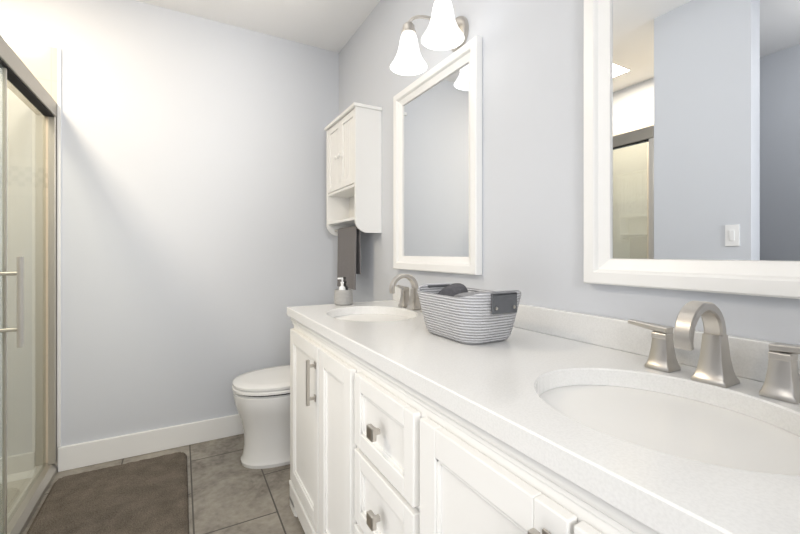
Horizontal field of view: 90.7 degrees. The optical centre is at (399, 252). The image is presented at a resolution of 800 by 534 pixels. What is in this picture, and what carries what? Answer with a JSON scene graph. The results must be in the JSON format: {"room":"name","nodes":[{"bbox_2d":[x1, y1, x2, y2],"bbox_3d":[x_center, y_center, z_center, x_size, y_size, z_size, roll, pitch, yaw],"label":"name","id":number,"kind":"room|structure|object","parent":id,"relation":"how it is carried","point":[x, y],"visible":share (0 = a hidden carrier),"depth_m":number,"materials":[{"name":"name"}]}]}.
{"room":"bathroom","nodes":[
{"label":"bathroom","id":0,"kind":"room"},
{"bbox_2d":[22,434,304,533],"bbox_3d":[-0.729,1.150,0.554,2.870,0.060,3.775,0,0,-29],"label":"floor","id":1,"kind":"structure","parent":0,"point":[229,492],"depth_m":1.85,"materials":[{"name":"tile"}]},
{"bbox_2d":[0,35,57,533],"bbox_3d":[-1.448,0.177,1.459,0.098,1.885,1.290,0,0,-29],"label":"glass enclosure","id":2,"kind":"object","parent":1,"relation":"on","point":[28,104],"visible":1,"depth_m":1.72,"materials":[{"name":"grey"}]},
{"bbox_2d":[26,452,188,533],"bbox_3d":[-1.188,1.107,1.619,0.564,0.025,1.033,0,0,-29],"label":"rug","id":3,"kind":"object","parent":1,"relation":"on","point":[147,496],"visible":0.98,"depth_m":1.74,"materials":[{"name":"brown fabric"}]},
{"bbox_2d":[232,365,289,468],"bbox_3d":[-0.569,0.732,2.257,0.723,0.774,0.420,0,0,-29],"label":"toilet","id":4,"kind":"object","parent":1,"relation":"on","point":[262,399],"visible":0.35,"depth_m":2.06,"materials":[{"name":"white ceramic"}]},
{"bbox_2d":[287,313,686,533],"bbox_3d":[0.176,0.697,1.073,0.582,0.844,1.835,0,0,-29],"label":"bathroom vanity","id":5,"kind":"object","parent":1,"relation":"on","point":[372,451],"depth_m":0.84,"materials":[{"name":"white wood"}]},
{"bbox_2d":[287,301,799,533],"bbox_3d":[0.188,0.258,1.080,0.554,0.035,1.856,0,0,-29],"label":"countertop","id":6,"kind":"structure","parent":5,"relation":"on","point":[490,382],"depth_m":0.65,"materials":[{"name":"white stone"}]},
{"bbox_2d":[334,277,352,304],"bbox_3d":[-0.263,0.176,1.837,0.086,0.126,0.086,0,0,-29],"label":"soap dispenser","id":7,"kind":"object","parent":6,"relation":"on","point":[343,294],"visible":1,"depth_m":1.80,"materials":[{"name":"ceramic"}]},
{"bbox_2d":[335,309,406,320],"bbox_3d":[-0.114,0.348,1.583,0.357,0.169,0.423,0,0,-29],"label":"sink","id":8,"kind":"object","parent":6,"relation":"in","point":[364,314],"depth_m":1.73,"materials":[{"name":"white ceramic"}]},
{"bbox_2d":[389,274,421,311],"bbox_3d":[0.025,0.163,1.660,0.147,0.152,0.325,0,0,-29],"label":"faucet","id":9,"kind":"object","parent":6,"relation":"on","point":[411,301],"visible":0.75,"depth_m":1.67,"materials":[{"name":"silver metal"}]},
{"bbox_2d":[417,283,520,343],"bbox_3d":[0.192,0.166,1.141,0.210,0.145,0.319,0,0,-29],"label":"rope basket","id":10,"kind":"object","parent":6,"relation":"on","point":[460,312],"visible":1,"depth_m":1.03,"materials":[{"name":"grey fabric"}]},
{"bbox_2d":[527,373,799,492],"bbox_3d":[0.417,0.348,0.626,0.357,0.169,0.423,0,0,-29],"label":"sink","id":11,"kind":"object","parent":6,"relation":"in","point":[761,448],"depth_m":0.63,"materials":[{"name":"white ceramic"}]},
{"bbox_2d":[628,301,799,403],"bbox_3d":[0.548,0.163,0.716,0.147,0.152,0.325,0,0,-29],"label":"faucet","id":12,"kind":"object","parent":6,"relation":"on","point":[781,381],"visible":1,"depth_m":0.71,"materials":[{"name":"silver metal"}]},
{"bbox_2d":[0,0,338,466],"bbox_3d":[-1.475,-0.140,2.241,2.340,2.520,0.100,0,0,-29],"label":"wall","id":13,"kind":"structure","parent":0,"point":[199,248],"depth_m":2.28,"materials":[{"name":"white paint"}]},
{"bbox_2d":[57,47,60,446],"bbox_3d":[-1.748,-0.029,2.026,0.013,2.043,0.012,0,0,-29],"label":"trim","id":14,"kind":"structure","parent":13,"relation":"attached to","point":[58,247],"depth_m":2.02,"materials":[{"name":"white"}]},
{"bbox_2d":[58,414,243,471],"bbox_3d":[-1.087,1.058,2.389,1.517,0.125,0.016,0,0,-29],"label":"baseboard","id":15,"kind":"structure","parent":13,"relation":"attached to","point":[83,454],"depth_m":2.20,"materials":[{"name":"white wood"}]},
{"bbox_2d":[136,0,379,52],"bbox_3d":[-0.729,-1.430,0.554,2.870,0.060,3.775,0,0,-29],"label":"ceiling","id":16,"kind":"structure","parent":0,"point":[332,25],"depth_m":2.33,"materials":[{"name":"white paint"}]},
{"bbox_2d":[339,0,799,344],"bbox_3d":[0.483,-0.140,1.225,0.100,2.520,3.775,0,0,-29],"label":"wall","id":17,"kind":"structure","parent":0,"point":[533,151],"depth_m":1.26,"materials":[{"name":"white paint"}]},
{"bbox_2d":[324,102,381,235],"bbox_3d":[-0.296,-0.454,2.340,0.178,0.688,0.500,0,0,-29],"label":"wall cabinet","id":18,"kind":"object","parent":17,"relation":"attached to","point":[354,163],"visible":1,"depth_m":2.17,"materials":[{"name":"white wood"}]},
{"bbox_2d":[337,226,360,289],"bbox_3d":[-0.305,0.025,2.335,0.046,0.359,0.291,0,0,-29],"label":"hanging towel","id":19,"kind":"object","parent":18,"relation":"hanging from","point":[349,257],"visible":0.92,"depth_m":2.28,"materials":[{"name":"grey fabric"}]},
{"bbox_2d":[390,0,468,75],"bbox_3d":[0.131,-0.849,1.507,0.240,0.204,0.388,0,0,-29],"label":"sconce","id":20,"kind":"object","parent":17,"relation":"attached to","point":[446,29],"visible":0.98,"depth_m":1.51,"materials":[{"name":"white glass"}]},
{"bbox_2d":[393,36,481,274],"bbox_3d":[0.133,-0.355,1.720,0.030,0.870,0.640,0,0,-29],"label":"mirror","id":21,"kind":"object","parent":17,"relation":"attached to","point":[437,167],"visible":0.98,"depth_m":1.66,"materials":[{"name":"white mirror"}]},
{"bbox_2d":[391,285,799,380],"bbox_3d":[0.421,0.203,1.209,0.020,0.075,1.856,0,0,-29],"label":"backsplash","id":22,"kind":"structure","parent":17,"relation":"attached to","point":[749,357],"depth_m":0.97,"materials":[{"name":"white stone"}]},
{"bbox_2d":[584,0,799,298],"bbox_3d":[0.655,-0.355,0.777,0.030,0.870,0.644,0,0,-29],"label":"mirror","id":23,"kind":"object","parent":17,"relation":"attached to","point":[691,145],"visible":0.96,"depth_m":0.84,"materials":[{"name":"white mirror"}]}
]}

